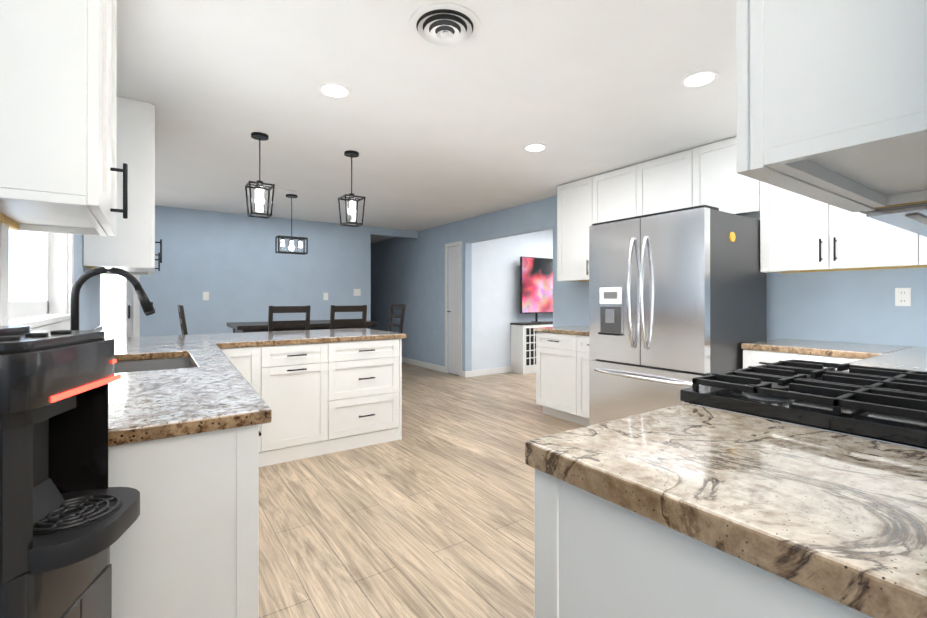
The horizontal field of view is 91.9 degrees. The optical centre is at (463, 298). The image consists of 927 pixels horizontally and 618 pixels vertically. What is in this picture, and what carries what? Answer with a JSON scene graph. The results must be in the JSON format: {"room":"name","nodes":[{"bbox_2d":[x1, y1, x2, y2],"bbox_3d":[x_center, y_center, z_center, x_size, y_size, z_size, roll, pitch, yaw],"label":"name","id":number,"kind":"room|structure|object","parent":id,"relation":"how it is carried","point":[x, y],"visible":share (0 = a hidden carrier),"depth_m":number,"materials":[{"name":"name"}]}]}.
{"room":"kitchen","nodes":[
{"label":"kitchen","id":0,"kind":"room"},
{"bbox_2d":[9,229,32,300],"bbox_3d":[-3.451,-0.010,3.018,1.320,2.420,0.120,0,0,-35],"label":"window","id":1,"kind":"structure","parent":0,"point":[20,265],"depth_m":3.17,"materials":[{"name":"white glass"}]},
{"bbox_2d":[67,234,100,329],"bbox_3d":[-2.045,-0.012,2.107,0.290,2.420,3.220,0,0,-35],"label":"wall","id":2,"kind":"structure","parent":0,"point":[90,305],"depth_m":2.72,"materials":[{"name":"blue paint"}]},
{"bbox_2d":[0,222,73,330],"bbox_3d":[-1.603,-0.363,1.641,0.144,1.060,1.310,0,0,-35],"label":"window","id":3,"kind":"structure","parent":2,"relation":"in","point":[45,309],"depth_m":2.06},
{"bbox_2d":[0,0,127,235],"bbox_3d":[-1.012,-0.707,1.121,0.273,1.026,0.560,0,0,-35],"label":"upper cabinet","id":4,"kind":"object","parent":2,"relation":"attached to","point":[58,168],"visible":1,"depth_m":0.92,"materials":[{"name":"white wood"}]},
{"bbox_2d":[83,96,161,274],"bbox_3d":[-2.349,-0.703,3.139,0.379,1.026,1.040,0,0,-35],"label":"upper cabinet","id":5,"kind":"object","parent":2,"relation":"attached to","point":[129,247],"visible":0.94,"depth_m":2.74,"materials":[{"name":"white wood"}]},
{"bbox_2d":[140,206,370,335],"bbox_3d":[-3.573,-0.005,6.244,4.800,2.420,0.120,0,0,-35],"label":"wall","id":6,"kind":"structure","parent":0,"point":[236,267],"depth_m":6.46,"materials":[{"name":"blue paint"}]},
{"bbox_2d":[126,275,139,336],"bbox_3d":[-4.743,0.143,5.422,1.340,2.120,0.136,0,0,-35],"label":"door frame","id":7,"kind":"structure","parent":6,"relation":"attached to","point":[132,315],"depth_m":5.74,"materials":[{"name":"white wood"}]},
{"bbox_2d":[203,292,208,299],"bbox_3d":[-3.552,-0.035,6.179,0.072,0.116,0.010,0,0,-35],"label":"light switch","id":8,"kind":"object","parent":6,"relation":"attached to","point":[205,295],"visible":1,"depth_m":6.18,"materials":[{"name":"white plastic"}]},
{"bbox_2d":[354,289,360,295],"bbox_3d":[-1.762,-0.103,7.423,0.120,0.116,0.010,0,0,-35],"label":"light switch","id":9,"kind":"object","parent":6,"relation":"attached to","point":[357,292],"visible":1,"depth_m":7.43,"materials":[{"name":"white plastic"}]},
{"bbox_2d":[371,227,417,238],"bbox_3d":[-1.232,-1.153,7.872,0.900,0.120,0.120,0,0,-35],"label":"wall","id":10,"kind":"structure","parent":0,"point":[377,231],"depth_m":7.82,"materials":[{"name":"blue paint"}]},
{"bbox_2d":[259,362,585,617],"bbox_3d":[0.005,1.254,5.464,10.050,0.100,12.400,0,0,-35],"label":"floor","id":11,"kind":"structure","parent":0,"point":[431,514],"depth_m":2.48,"materials":[{"name":"brown wood"}]},
{"bbox_2d":[0,326,139,617],"bbox_3d":[-0.759,0.618,0.709,0.392,1.155,0.334,0,0,-15],"label":"dispenser","id":12,"kind":"object","parent":11,"relation":"on","point":[68,517],"visible":1,"depth_m":0.71,"materials":[{"name":"plastic"}]},
{"bbox_2d":[177,305,187,334],"bbox_3d":[-2.892,0.638,4.975,0.469,1.130,0.420,0,0,-35],"label":"chair","id":13,"kind":"object","parent":11,"relation":"on","point":[182,319],"visible":0.25,"depth_m":4.70,"materials":[{"name":"brown wood"}]},
{"bbox_2d":[108,424,263,617],"bbox_3d":[-0.934,0.767,1.263,0.566,0.860,0.517,0,0,-35],"label":"base cabinet","id":14,"kind":"object","parent":11,"relation":"on","point":[185,544],"depth_m":1.13,"materials":[{"name":"white wood"}]},
{"bbox_2d":[91,325,274,446],"bbox_3d":[-1.609,0.268,2.336,0.679,0.139,3.100,0,0,-35],"label":"countertop","id":15,"kind":"structure","parent":14,"relation":"on","point":[212,389],"depth_m":1.40,"materials":[{"name":"stone"}]},
{"bbox_2d":[70,267,154,329],"bbox_3d":[-1.462,0.083,1.865,0.296,0.428,0.103,0,0,-35],"label":"pull-down faucet","id":16,"kind":"object","parent":15,"relation":"on","point":[143,298],"visible":0.54,"depth_m":1.82,"materials":[{"name":"black metal"}]},
{"bbox_2d":[115,358,193,372],"bbox_3d":[-1.522,0.451,2.159,0.394,0.223,0.774,0,0,-35],"label":"undermount sink","id":17,"kind":"object","parent":15,"relation":"in","point":[146,365],"depth_m":2.48,"materials":[{"name":"silver metal"}]},
{"bbox_2d":[221,346,271,465],"bbox_3d":[-1.766,0.770,3.341,0.478,0.860,0.630,0,0,-35],"label":"base cabinet","id":18,"kind":"object","parent":11,"relation":"on","point":[254,363],"depth_m":3.18,"materials":[{"name":"white wood"}]},
{"bbox_2d":[243,328,405,345],"bbox_3d":[-1.345,0.320,3.819,1.426,0.039,0.966,0,0,-35],"label":"countertop","id":19,"kind":"structure","parent":18,"relation":"on","point":[275,338],"depth_m":3.65,"materials":[{"name":"stone"}]},
{"bbox_2d":[268,305,310,331],"bbox_3d":[-1.912,0.637,4.798,0.420,1.130,0.469,0,0,-35],"label":"dining chair","id":20,"kind":"object","parent":11,"relation":"on","point":[288,309],"visible":0.21,"depth_m":4.62,"materials":[{"name":"brown wood"}]},
{"bbox_2d":[227,320,376,332],"bbox_3d":[-2.002,0.749,5.593,1.600,0.910,0.860,0,0,-35],"label":"dining table","id":21,"kind":"object","parent":11,"relation":"on","point":[240,327],"visible":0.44,"depth_m":5.25,"materials":[{"name":"brown wood"}]},
{"bbox_2d":[272,342,331,464],"bbox_3d":[-1.446,0.770,3.563,0.540,0.860,0.630,0,0,-35],"label":"base cabinet","id":22,"kind":"object","parent":11,"relation":"on","point":[301,373],"depth_m":3.35,"materials":[{"name":"white wood"}]},
{"bbox_2d":[330,305,366,328],"bbox_3d":[-1.398,0.638,5.180,0.420,1.130,0.469,0,0,-35],"label":"dining chair","id":23,"kind":"object","parent":11,"relation":"on","point":[359,308],"visible":0.33,"depth_m":5.00,"materials":[{"name":"brown wood"}]},
{"bbox_2d":[332,339,401,452],"bbox_3d":[-0.989,0.771,3.880,0.692,0.860,0.630,0,0,-35],"label":"base cabinet","id":24,"kind":"object","parent":11,"relation":"on","point":[367,375],"depth_m":3.64,"materials":[{"name":"white wood"}]},
{"bbox_2d":[387,304,405,332],"bbox_3d":[-1.103,0.640,6.218,0.469,1.130,0.420,0,0,-35],"label":"chair","id":25,"kind":"object","parent":11,"relation":"on","point":[397,306],"visible":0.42,"depth_m":6.29,"materials":[{"name":"brown wood"}]},
{"bbox_2d":[511,325,541,373],"bbox_3d":[1.010,0.817,7.333,0.357,0.780,0.309,0,0,-35],"label":"base cabinet","id":26,"kind":"object","parent":11,"relation":"on","point":[523,347],"depth_m":7.21,"materials":[{"name":"white wood"}]},
{"bbox_2d":[510,321,552,324],"bbox_3d":[1.505,0.412,7.679,1.584,0.030,0.306,0,0,-35],"label":"countertop","id":27,"kind":"structure","parent":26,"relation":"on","point":[544,322],"depth_m":7.35,"materials":[{"name":"black stone"}]},
{"bbox_2d":[520,256,552,322],"bbox_3d":[1.613,-0.143,7.753,1.660,1.079,0.220,0,0,-35],"label":"tv","id":28,"kind":"object","parent":27,"relation":"on","point":[536,286],"visible":0.5,"depth_m":7.45,"materials":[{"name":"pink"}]},
{"bbox_2d":[536,332,570,421],"bbox_3d":[1.192,0.772,4.586,0.656,0.860,0.598,0,0,-35],"label":"base cabinet","id":29,"kind":"object","parent":11,"relation":"on","point":[553,350],"depth_m":4.45,"materials":[{"name":"white wood"}]},
{"bbox_2d":[571,335,593,425],"bbox_3d":[1.441,0.772,4.227,0.656,0.860,0.517,0,0,-35],"label":"base cabinet","id":30,"kind":"object","parent":11,"relation":"on","point":[580,358],"depth_m":4.17,"materials":[{"name":"white wood"}]},
{"bbox_2d":[533,326,588,335],"bbox_3d":[1.291,0.321,4.431,0.671,0.039,1.025,0,0,-35],"label":"countertop","id":31,"kind":"structure","parent":30,"relation":"on","point":[572,330],"depth_m":4.43,"materials":[{"name":"stone"}]},
{"bbox_2d":[589,205,765,425],"bbox_3d":[1.575,0.308,3.369,0.963,1.785,0.896,0,0,-35],"label":"refrigerator","id":32,"kind":"object","parent":11,"relation":"on","point":[677,300],"visible":0.6,"depth_m":3.06,"materials":[{"name":"grey metal"}]},
{"bbox_2d":[535,469,871,617],"bbox_3d":[0.588,0.772,0.820,0.588,0.848,0.696,0,0,-35],"label":"base cabinet","id":33,"kind":"object","parent":11,"relation":"on","point":[596,556],"depth_m":0.75,"materials":[{"name":"white wood"}]},
{"bbox_2d":[525,403,926,617],"bbox_3d":[0.578,0.322,0.819,0.610,0.051,0.706,0,0,-35],"label":"countertop","id":34,"kind":"structure","parent":33,"relation":"on","point":[839,518],"depth_m":0.70,"materials":[{"name":"stone"}]},
{"bbox_2d":[743,349,790,368],"bbox_3d":[2.272,0.770,3.029,0.656,0.860,0.428,0,0,-35],"label":"base cabinet","id":35,"kind":"object","parent":11,"relation":"on","point":[750,357],"depth_m":2.93,"materials":[{"name":"white wood"}]},
{"bbox_2d":[680,359,926,449],"bbox_3d":[1.122,0.710,1.235,0.752,0.973,0.765,0,0,-35],"label":"cooktop","id":36,"kind":"object","parent":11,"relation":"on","point":[887,405],"visible":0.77,"depth_m":1.14,"materials":[{"name":"black metal"}]},
{"bbox_2d":[791,353,860,367],"bbox_3d":[2.440,0.769,2.788,0.656,0.860,0.400,0,0,-35],"label":"base cabinet","id":37,"kind":"object","parent":11,"relation":"on","point":[829,359],"depth_m":2.66,"materials":[{"name":"white wood"}]},
{"bbox_2d":[741,338,898,357],"bbox_3d":[2.339,0.325,2.917,0.676,0.051,0.701,0,0,-35],"label":"countertop","id":38,"kind":"structure","parent":37,"relation":"on","point":[798,346],"depth_m":2.85,"materials":[{"name":"stone"}]},
{"bbox_2d":[835,346,926,372],"bbox_3d":[2.237,0.323,1.977,1.916,0.051,0.713,0,0,-35],"label":"countertop","id":39,"kind":"structure","parent":37,"relation":"on","point":[893,357],"depth_m":2.23,"materials":[{"name":"stone"}]},
{"bbox_2d":[116,0,736,242],"bbox_3d":[0.005,-1.266,5.468,10.050,0.100,12.400,0,0,-35],"label":"ceiling","id":40,"kind":"structure","parent":0,"point":[433,136],"depth_m":2.73,"materials":[{"name":"white paint"}]},
{"bbox_2d":[245,132,274,218],"bbox_3d":[-1.518,-0.917,3.339,0.176,0.606,0.176,0,0,-35],"label":"pendant light","id":41,"kind":"object","parent":40,"relation":"hanging from","point":[259,188],"visible":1,"depth_m":3.31,"materials":[{"name":"black metal"}]},
{"bbox_2d":[277,189,296,193],"bbox_3d":[-1.991,-1.211,5.056,0.200,0.012,0.120,0,0,-35],"label":"smoke detector","id":42,"kind":"object","parent":40,"relation":"attached to","point":[286,191],"visible":0.98,"depth_m":5.04,"materials":[{"name":"white plastic"}]},
{"bbox_2d":[275,194,307,254],"bbox_3d":[-2.023,-0.874,5.277,0.332,0.686,0.142,0,0,-35],"label":"pendant chandelier","id":43,"kind":"object","parent":40,"relation":"hanging from","point":[291,245],"visible":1,"depth_m":5.26,"materials":[{"name":"black metal"}]},
{"bbox_2d":[318,83,350,97],"bbox_3d":[-0.755,-1.218,2.627,0.190,0.006,0.190,0,0,-35],"label":"recessed light","id":44,"kind":"object","parent":40,"relation":"in","point":[334,90],"visible":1,"depth_m":2.62,"materials":[{"name":"white plastic"}]},
{"bbox_2d":[338,150,365,226],"bbox_3d":[-0.934,-0.916,3.744,0.176,0.606,0.176,0,0,-35],"label":"pendant light","id":45,"kind":"object","parent":40,"relation":"hanging from","point":[351,207],"visible":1,"depth_m":3.72,"materials":[{"name":"black metal"}]},
{"bbox_2d":[409,3,480,47],"bbox_3d":[-0.083,-1.200,2.010,0.320,0.044,0.320,0,0,-35],"label":"ceiling vent","id":46,"kind":"object","parent":40,"relation":"in","point":[445,25],"visible":1,"depth_m":1.99,"materials":[{"name":"white metal"}]},
{"bbox_2d":[523,143,546,151],"bbox_3d":[0.580,-1.216,3.615,0.190,0.006,0.190,0,0,-35],"label":"recessed light","id":47,"kind":"object","parent":40,"relation":"in","point":[535,147],"visible":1,"depth_m":3.60,"materials":[{"name":"white plastic"}]},
{"bbox_2d":[680,70,718,87],"bbox_3d":[1.311,-1.218,2.492,0.190,0.006,0.190,0,0,-35],"label":"recessed light","id":48,"kind":"object","parent":40,"relation":"in","point":[699,78],"visible":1,"depth_m":2.48,"materials":[{"name":"white plastic"}]},
{"bbox_2d":[472,230,552,370],"bbox_3d":[1.693,-0.002,8.075,3.900,2.420,0.120,0,0,-35],"label":"wall","id":49,"kind":"structure","parent":0,"point":[495,288],"depth_m":7.22,"materials":[{"name":"paint"}]},
{"bbox_2d":[463,366,511,377],"bbox_3d":[1.674,1.160,7.985,4.034,0.095,0.024,0,0,-35],"label":"baseboard","id":50,"kind":"structure","parent":49,"relation":"attached to","point":[474,373],"depth_m":7.06,"materials":[{"name":"white wood"}]},
{"bbox_2d":[371,196,926,370],"bbox_3d":[0.322,-0.005,6.527,0.120,2.420,10.620,0,0,-35],"label":"wall","id":51,"kind":"structure","parent":0,"point":[854,306],"depth_m":5.30,"materials":[{"name":"blue paint"}]},
{"bbox_2d":[402,357,444,372],"bbox_3d":[-1.527,1.162,9.070,0.014,0.095,4.330,0,0,-35],"label":"baseboard","id":52,"kind":"structure","parent":51,"relation":"attached to","point":[406,360],"depth_m":7.84,"materials":[{"name":"white wood"}]},
{"bbox_2d":[445,241,461,376],"bbox_3d":[-0.152,0.159,7.110,0.092,2.095,0.470,0,0,-35],"label":"door","id":53,"kind":"structure","parent":51,"relation":"attached to","point":[453,310],"depth_m":7.13,"materials":[{"name":"white wood"}]},
{"bbox_2d":[557,163,640,279],"bbox_3d":[1.439,-0.711,4.504,0.346,1.006,1.020,0,0,-35],"label":"upper cabinet","id":54,"kind":"object","parent":51,"relation":"attached to","point":[616,194],"depth_m":4.51,"materials":[{"name":"white wood"}]},
{"bbox_2d":[641,152,680,214],"bbox_3d":[1.859,-0.922,3.900,0.346,0.586,0.571,0,0,-35],"label":"upper cabinet","id":55,"kind":"object","parent":51,"relation":"attached to","point":[660,177],"depth_m":3.84,"materials":[{"name":"white wood"}]},
{"bbox_2d":[681,136,760,217],"bbox_3d":[2.110,-0.923,3.539,0.346,0.586,0.550,0,0,-35],"label":"upper cabinet","id":56,"kind":"object","parent":51,"relation":"attached to","point":[709,175],"depth_m":3.46,"materials":[{"name":"white wood"}]},
{"bbox_2d":[749,181,904,271],"bbox_3d":[2.498,-0.713,2.980,0.346,1.006,0.930,0,0,-35],"label":"upper cabinet","id":57,"kind":"object","parent":51,"relation":"attached to","point":[799,233],"depth_m":2.95,"materials":[{"name":"white wood"}]},
{"bbox_2d":[895,288,910,305],"bbox_3d":[2.796,-0.011,2.851,0.008,0.116,0.072,0,0,-35],"label":"outlet","id":58,"kind":"object","parent":51,"relation":"attached to","point":[902,296],"visible":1,"depth_m":2.85,"materials":[{"name":"white plastic"}]},
{"bbox_2d":[901,229,926,267],"bbox_3d":[2.822,-0.714,2.513,0.346,1.006,0.449,0,0,-35],"label":"upper cabinet","id":59,"kind":"object","parent":51,"relation":"attached to","point":[913,245],"depth_m":2.57,"materials":[{"name":"white wood"}]},
{"bbox_3d":[1.900,-0.013,1.230,3.330,2.420,0.120,0,0,-35],"label":"wall","id":60,"kind":"structure","parent":0,"visible":0},
{"bbox_2d":[736,0,926,211],"bbox_3d":[0.727,-0.706,0.721,0.552,1.029,0.372,0,0,-35],"label":"upper cabinet","id":61,"kind":"object","parent":60,"relation":"attached to","point":[831,100],"visible":1,"depth_m":0.62,"materials":[{"name":"white wood"}]},
{"bbox_2d":[860,202,926,236],"bbox_3d":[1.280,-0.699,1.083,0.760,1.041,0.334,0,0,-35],"label":"under-cabinet range hood","id":62,"kind":"object","parent":60,"relation":"attached to","point":[912,218],"visible":0.19,"depth_m":0.99,"materials":[{"name":"silver metal"}]},
{"label":"outside","id":63,"kind":"structure","parent":0,"visible":0},
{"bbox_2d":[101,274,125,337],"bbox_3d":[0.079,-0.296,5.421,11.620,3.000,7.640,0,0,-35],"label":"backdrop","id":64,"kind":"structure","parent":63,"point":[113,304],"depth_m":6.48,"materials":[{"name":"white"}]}
]}

